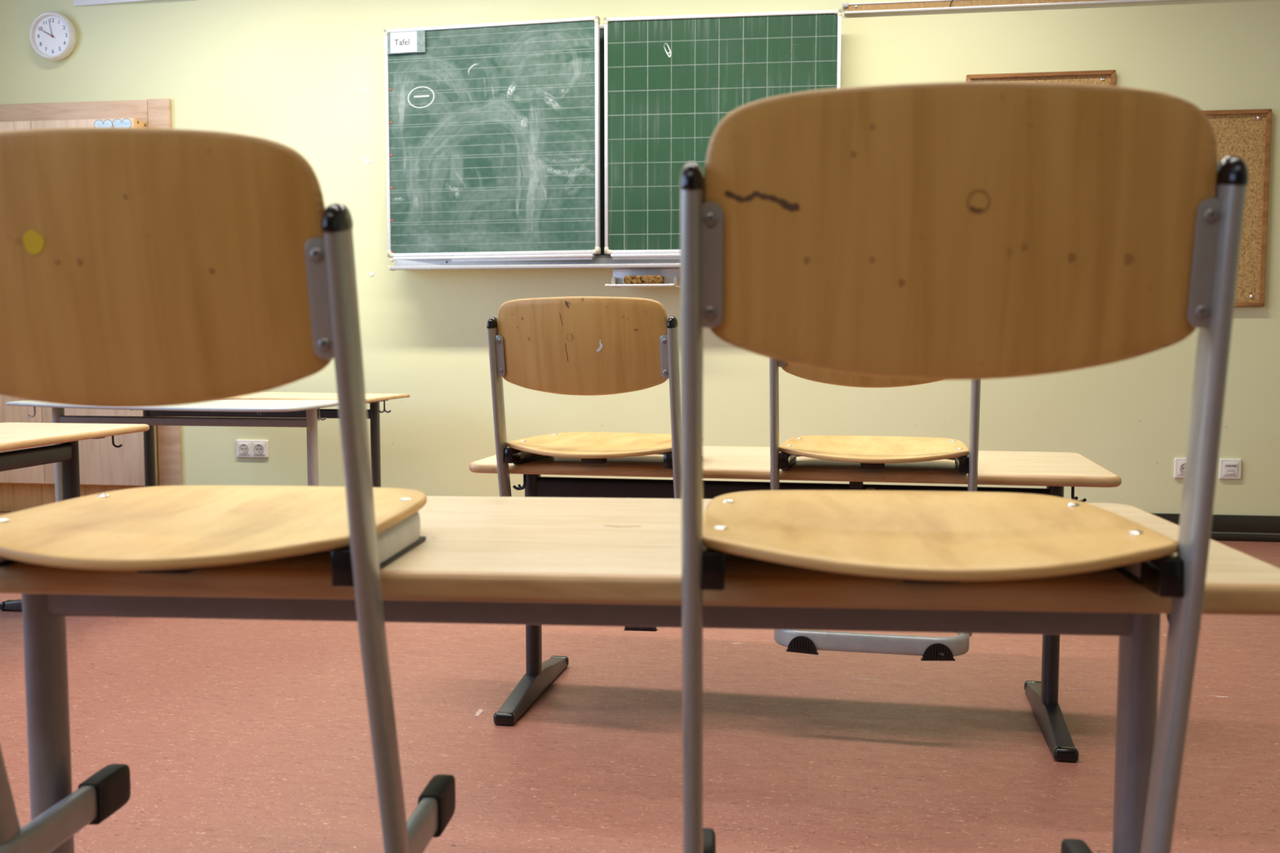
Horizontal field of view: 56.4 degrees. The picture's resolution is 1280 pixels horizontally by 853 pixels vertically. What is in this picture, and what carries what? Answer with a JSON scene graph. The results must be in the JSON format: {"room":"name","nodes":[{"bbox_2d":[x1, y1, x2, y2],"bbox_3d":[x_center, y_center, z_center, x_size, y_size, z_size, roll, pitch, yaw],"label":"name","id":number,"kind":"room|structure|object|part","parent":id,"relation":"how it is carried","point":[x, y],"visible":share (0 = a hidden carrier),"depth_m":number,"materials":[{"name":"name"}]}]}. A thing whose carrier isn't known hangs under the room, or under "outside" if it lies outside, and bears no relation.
{"room":"classroom","nodes":[
{"label":"classroom","id":0,"kind":"room"},
{"bbox_2d":[0,511,1279,852],"bbox_3d":[-0.559,0.771,1.013,7.300,0.100,8.506,1,4,9],"label":"floor","id":1,"kind":"structure","parent":0,"point":[232,735],"depth_m":2.35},
{"bbox_2d":[0,422,149,610],"bbox_3d":[-1.763,0.303,3.007,0.600,0.530,1.300,1,4,9],"label":"school desk","id":2,"kind":"object","parent":1,"relation":"on","point":[13,436],"visible":0.7,"depth_m":3.34,"materials":[{"name":"brown wood"}]},
{"bbox_3d":[-1.627,0.261,3.419,0.200,0.470,0.040,1,4,9],"label":"leg","id":3,"kind":"part","parent":2,"relation":"part of","materials":[{"name":"grey metal"}]},
{"bbox_2d":[0,117,158,511],"bbox_3d":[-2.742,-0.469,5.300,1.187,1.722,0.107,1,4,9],"label":"tall cabinet","id":4,"kind":"object","parent":1,"relation":"on","point":[104,467],"visible":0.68,"depth_m":5.24,"materials":[{"name":"brown wood"}]},
{"bbox_3d":[-2.986,-0.540,5.289,0.706,1.580,0.020,1,4,9],"label":"door","id":5,"kind":"part","parent":4,"relation":"part of","materials":[{"name":"brown wood"}]},
{"bbox_3d":[-2.398,-0.533,5.196,0.478,1.580,0.020,1,4,9],"label":"door","id":6,"kind":"part","parent":4,"relation":"part of","materials":[{"name":"brown wood"}]},
{"bbox_2d":[93,119,112,127],"bbox_3d":[-2.299,-1.276,5.113,0.086,0.079,0.001,1,4,9],"label":"heart","id":7,"kind":"object","parent":4,"relation":"attached to","point":[98,123],"visible":0.7,"depth_m":5.11,"materials":[{"name":"paper"}]},
{"bbox_2d":[112,118,131,127],"bbox_3d":[-2.213,-1.277,5.099,0.086,0.079,0.002,1,4,9],"label":"heart","id":8,"kind":"object","parent":4,"relation":"attached to","point":[117,122],"visible":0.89,"depth_m":5.10,"materials":[{"name":"paper"}]},
{"bbox_2d":[5,399,337,502],"bbox_3d":[-1.670,0.193,4.258,1.184,0.560,0.524,1,4,12],"label":"school desk","id":9,"kind":"object","parent":1,"relation":"on","point":[310,422],"visible":0.5,"depth_m":4.24,"materials":[{"name":"grey laminate"}]},
{"bbox_3d":[-2.143,0.168,4.413,0.040,0.506,0.200,1,4,9],"label":"leg","id":10,"kind":"part","parent":9,"relation":"part of","materials":[{"name":"grey metal"}]},
{"bbox_3d":[-1.167,0.179,4.259,0.040,0.506,0.200,1,4,9],"label":"leg","id":11,"kind":"part","parent":9,"relation":"part of","materials":[{"name":"grey metal"}]},
{"bbox_2d":[131,391,409,487],"bbox_3d":[-1.502,0.152,4.793,1.117,0.560,0.529,1,4,9],"label":"school desk","id":12,"kind":"object","parent":1,"relation":"on","point":[374,399],"visible":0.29,"depth_m":4.68,"materials":[{"name":"brown wood"}]},
{"bbox_3d":[-1.967,0.139,4.789,0.040,0.505,0.200,1,4,9],"label":"leg","id":13,"kind":"part","parent":12,"relation":"part of","materials":[{"name":"grey metal"}]},
{"bbox_3d":[-1.028,0.151,4.641,0.040,0.505,0.200,1,4,9],"label":"leg","id":14,"kind":"part","parent":12,"relation":"part of","materials":[{"name":"grey metal"}]},
{"bbox_2d":[0,496,1279,852],"bbox_3d":[-0.063,0.406,1.264,1.300,0.590,0.573,0,4,4],"label":"school desk","id":15,"kind":"object","parent":1,"relation":"on","point":[484,560],"visible":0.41,"depth_m":1.14,"materials":[{"name":"brown wood"}]},
{"bbox_3d":[-0.616,0.400,1.249,0.040,0.524,0.200,0,4,4],"label":"leg","id":16,"kind":"part","parent":15,"relation":"part of","materials":[{"name":"grey metal"}]},
{"bbox_2d":[0,127,455,852],"bbox_3d":[-0.399,0.092,1.107,0.392,0.664,0.390,0,4,5],"label":"chair","id":17,"kind":"object","parent":15,"relation":"on","point":[140,267],"visible":1,"depth_m":0.93,"materials":[{"name":"brown wood"}]},
{"bbox_3d":[-0.594,0.117,1.022,0.018,0.563,0.167,0,4,5],"label":"post","id":18,"kind":"part","parent":17,"relation":"part of","materials":[{"name":"grey metal"}]},
{"bbox_3d":[-0.415,-0.120,0.922,0.355,0.213,0.051,0,4,5],"label":"backrest","id":19,"kind":"part","parent":17,"relation":"part of","materials":[{"name":"brown wood"}]},
{"bbox_3d":[-0.398,0.102,1.125,0.356,0.031,0.236,0,4,5],"label":"seat frame","id":20,"kind":"part","parent":17,"relation":"part of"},
{"bbox_3d":[-0.399,0.089,1.117,0.360,0.021,0.369,0,4,5],"label":"seat","id":21,"kind":"part","parent":17,"relation":"part of","materials":[{"name":"brown wood"}]},
{"bbox_3d":[-0.224,0.120,0.990,0.018,0.563,0.167,0,4,5],"label":"post","id":22,"kind":"part","parent":17,"relation":"part of","materials":[{"name":"grey metal"}]},
{"bbox_2d":[679,81,1248,852],"bbox_3d":[0.245,0.109,1.073,0.413,0.745,0.382,0,4,4],"label":"chair","id":23,"kind":"object","parent":15,"relation":"on","point":[945,230],"visible":1,"depth_m":0.89,"materials":[{"name":"brown wood"}]},
{"bbox_3d":[0.043,0.132,0.982,0.018,0.645,0.159,0,4,4],"label":"post","id":24,"kind":"part","parent":23,"relation":"part of","materials":[{"name":"grey metal"}]},
{"bbox_3d":[0.247,0.105,1.085,0.376,0.031,0.236,0,4,4],"label":"seat frame","id":25,"kind":"part","parent":23,"relation":"part of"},
{"bbox_3d":[0.247,0.092,1.077,0.380,0.021,0.369,0,4,4],"label":"seat","id":26,"kind":"part","parent":23,"relation":"part of","materials":[{"name":"brown wood"}]},
{"bbox_3d":[0.234,-0.142,0.886,0.375,0.216,0.045,0,4,4],"label":"backrest","id":27,"kind":"part","parent":23,"relation":"part of","materials":[{"name":"brown wood"}]},
{"bbox_3d":[0.434,0.134,0.954,0.018,0.645,0.159,0,4,4],"label":"post","id":28,"kind":"part","parent":23,"relation":"part of","materials":[{"name":"grey metal"}]},
{"bbox_3d":[0.481,0.407,1.165,0.040,0.524,0.200,0,4,4],"label":"leg","id":29,"kind":"part","parent":15,"relation":"part of","materials":[{"name":"grey metal"}]},
{"bbox_2d":[469,445,1121,762],"bbox_3d":[0.313,0.335,2.591,1.300,0.530,0.573,1,4,11],"label":"school desk","id":30,"kind":"object","parent":1,"relation":"on","point":[1055,471],"visible":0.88,"depth_m":2.45,"materials":[{"name":"brown wood"}]},
{"bbox_3d":[-0.236,0.321,2.639,0.040,0.470,0.200,1,4,11],"label":"leg","id":31,"kind":"part","parent":30,"relation":"part of","materials":[{"name":"black metal"}]},
{"bbox_2d":[486,296,680,631],"bbox_3d":[-0.067,0.063,2.500,0.395,0.657,0.372,1,5,18],"label":"chair","id":32,"kind":"object","parent":30,"relation":"on","point":[569,345],"visible":0.86,"depth_m":2.33,"materials":[{"name":"brown wood"}]},
{"bbox_3d":[-0.279,0.077,2.450,0.018,0.570,0.133,1,5,18],"label":"post","id":33,"kind":"part","parent":32,"relation":"part of","materials":[{"name":"grey metal"}]},
{"bbox_3d":[-0.116,-0.156,2.328,0.357,0.193,0.040,1,5,18],"label":"backrest","id":34,"kind":"part","parent":32,"relation":"part of","materials":[{"name":"brown wood"}]},
{"bbox_3d":[-0.066,0.038,2.498,0.362,0.021,0.369,1,5,18],"label":"seat","id":35,"kind":"part","parent":32,"relation":"part of","materials":[{"name":"brown wood"}]},
{"bbox_3d":[-0.063,0.051,2.506,0.358,0.031,0.236,1,5,18],"label":"seat frame","id":36,"kind":"part","parent":32,"relation":"part of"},
{"bbox_3d":[0.076,0.086,2.334,0.018,0.570,0.133,1,5,18],"label":"post","id":37,"kind":"part","parent":32,"relation":"part of","materials":[{"name":"grey metal"}]},
{"bbox_2d":[866,487,875,490],"bbox_3d":[0.476,0.136,2.465,0.019,0.022,0.007,1,4,11],"label":"paper scrap","id":38,"kind":"object","parent":30,"relation":"attached to","point":[868,488],"visible":0.43,"depth_m":2.46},
{"bbox_2d":[768,357,980,661],"bbox_3d":[0.471,0.071,2.410,0.395,0.729,0.376,1,4,12],"label":"chair","id":39,"kind":"object","parent":30,"relation":"on","point":[871,451],"visible":0.41,"depth_m":2.29,"materials":[{"name":"brown wood"}]},
{"bbox_3d":[0.266,0.089,2.343,0.018,0.636,0.148,1,4,12],"label":"post","id":40,"kind":"part","parent":39,"relation":"part of","materials":[{"name":"grey metal"}]},
{"bbox_3d":[0.437,-0.176,2.229,0.357,0.209,0.043,1,4,12],"label":"backrest","id":41,"kind":"part","parent":39,"relation":"part of","materials":[{"name":"brown wood"}]},
{"bbox_3d":[0.472,0.045,2.410,0.362,0.021,0.369,1,4,12],"label":"seat","id":42,"kind":"part","parent":39,"relation":"part of","materials":[{"name":"brown wood"}]},
{"bbox_3d":[0.474,0.058,2.419,0.358,0.031,0.236,1,4,12],"label":"seat frame","id":43,"kind":"part","parent":39,"relation":"part of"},
{"bbox_3d":[0.631,0.096,2.263,0.018,0.636,0.148,1,4,12],"label":"post","id":44,"kind":"part","parent":39,"relation":"part of","materials":[{"name":"grey metal"}]},
{"bbox_3d":[0.840,0.337,2.431,0.040,0.470,0.200,1,4,11],"label":"leg","id":45,"kind":"part","parent":30,"relation":"part of","materials":[{"name":"black metal"}]},
{"bbox_2d":[0,0,1279,515],"bbox_3d":[0.088,-1.161,4.980,7.300,3.150,0.200,1,4,9],"label":"wall","id":46,"kind":"structure","parent":0,"point":[293,73],"depth_m":4.97,"materials":[{"name":"yellow paint"}]},
{"bbox_2d":[29,11,76,60],"bbox_3d":[-2.574,-1.712,5.233,0.208,0.208,0.047,1,4,9],"label":"wall clock","id":47,"kind":"object","parent":46,"relation":"attached to","point":[52,35],"visible":1,"depth_m":5.22,"materials":[{"name":"grey plastic"}]},
{"bbox_2d":[0,99,148,128],"bbox_3d":[-2.735,-1.351,5.299,1.199,0.160,0.022,1,4,9],"label":"trim","id":48,"kind":"structure","parent":46,"relation":"attached to","point":[135,108],"depth_m":5.25,"materials":[{"name":"brown wood"}]},
{"bbox_2d":[73,0,146,5],"bbox_3d":[-2.194,-2.031,5.162,0.585,0.384,0.012,1,4,9],"label":"poster","id":49,"kind":"object","parent":46,"relation":"attached to","point":[76,2],"visible":1,"depth_m":5.21,"materials":[{"name":"white paper"}]},
{"bbox_2d":[147,97,182,486],"bbox_3d":[-2.091,-0.517,5.260,0.101,1.822,0.024,1,4,9],"label":"trim","id":50,"kind":"structure","parent":46,"relation":"attached to","point":[159,110],"depth_m":5.29,"materials":[{"name":"brown wood"}]},
{"bbox_2d":[235,440,268,457],"bbox_3d":[-1.708,0.098,5.251,0.150,0.079,0.014,1,4,9],"label":"wall socket","id":51,"kind":"object","parent":46,"relation":"attached to","point":[244,448],"visible":1,"depth_m":5.25,"materials":[{"name":"white plastic"}]},
{"bbox_2d":[364,157,369,164],"bbox_3d":[-1.161,-1.130,5.077,0.027,0.027,0.002,1,4,9],"label":"scrap","id":52,"kind":"object","parent":46,"relation":"attached to","point":[366,160],"visible":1,"depth_m":5.08,"materials":[{"name":"white paper"}]},
{"bbox_2d":[383,8,841,288],"bbox_3d":[-0.136,-1.098,4.838,1.868,1.074,0.160,1,4,9],"label":"chalkboard","id":53,"kind":"object","parent":46,"relation":"attached to","point":[566,143],"visible":0.78,"depth_m":4.81,"materials":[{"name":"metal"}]},
{"bbox_2d":[386,30,425,53],"bbox_3d":[-0.963,-1.583,4.912,0.167,0.086,0.004,1,4,13],"label":"paper sign","id":54,"kind":"object","parent":53,"relation":"attached to","point":[409,42],"visible":1,"depth_m":4.91,"materials":[{"name":"white paper"}]},
{"bbox_3d":[-0.609,-1.171,4.881,0.914,0.932,0.030,1,4,13],"label":"panel frame","id":55,"kind":"part","parent":53,"relation":"part of","materials":[{"name":"metal"}]},
{"bbox_2d":[623,275,664,284],"bbox_3d":[0.017,-0.591,4.815,0.159,0.038,0.055,1,4,9],"label":"sponge","id":56,"kind":"object","parent":53,"relation":"on","point":[633,279],"visible":0.92,"depth_m":4.79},
{"bbox_2d":[613,267,679,284],"bbox_3d":[0.025,-0.612,4.847,0.274,0.076,0.015,1,4,9],"label":"tray","id":57,"kind":"object","parent":53,"relation":"on","point":[668,273],"depth_m":4.84,"materials":[{"name":"metal"}]},
{"bbox_3d":[0.321,-1.158,4.733,0.930,0.930,0.030,1,4,7],"label":"panel frame","id":58,"kind":"part","parent":53,"relation":"part of","materials":[{"name":"metal"}]},
{"bbox_2d":[842,0,1186,14],"bbox_3d":[2.118,-1.637,4.510,2.665,0.042,0.022,1,4,9],"label":"rail","id":59,"kind":"object","parent":46,"relation":"attached to","point":[922,5],"visible":1,"depth_m":4.65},
{"bbox_2d":[965,69,1115,85],"bbox_3d":[1.550,-1.016,4.647,0.555,0.711,0.022,1,4,9],"label":"cork board","id":60,"kind":"object","parent":46,"relation":"attached to","point":[1108,77],"visible":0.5,"depth_m":4.61,"materials":[{"name":"brown wood"}]},
{"bbox_3d":[1.551,-1.016,4.653,0.535,0.691,0.010,1,4,9],"label":"cork panel","id":61,"kind":"part","parent":60,"relation":"part of","materials":[{"name":"brown wood"}]},
{"bbox_2d":[1173,457,1186,478],"bbox_3d":[2.126,0.163,4.650,0.081,0.080,0.014,1,4,9],"label":"wall socket","id":62,"kind":"object","parent":46,"relation":"attached to","point":[1180,463],"visible":0.46,"depth_m":4.65,"materials":[{"name":"white plastic"}]},
{"bbox_2d":[1151,513,1279,542],"bbox_3d":[0.737,0.376,4.882,5.550,0.100,0.022,1,4,9],"label":"baseboard","id":63,"kind":"structure","parent":46,"relation":"attached to","point":[1255,528],"depth_m":4.63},
{"bbox_2d":[1218,458,1241,479],"bbox_3d":[2.289,0.165,4.624,0.081,0.080,0.014,1,4,9],"label":"socket","id":64,"kind":"object","parent":46,"relation":"attached to","point":[1228,468],"visible":1,"depth_m":4.62,"materials":[{"name":"white plastic"}]},
{"bbox_2d":[1201,108,1271,306],"bbox_3d":[2.115,-0.831,4.572,0.540,0.743,0.022,1,4,9],"label":"cork board","id":65,"kind":"object","parent":46,"relation":"attached to","point":[1244,134],"visible":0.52,"depth_m":4.53,"materials":[{"name":"brown wood"}]},
{"bbox_2d":[968,205,982,213],"bbox_3d":[0.245,-0.158,0.869,0.010,0.005,0.001,0,4,4],"label":"drawing","id":66,"kind":"object","parent":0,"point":[973,208],"depth_m":0.87,"materials":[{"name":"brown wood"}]}
]}

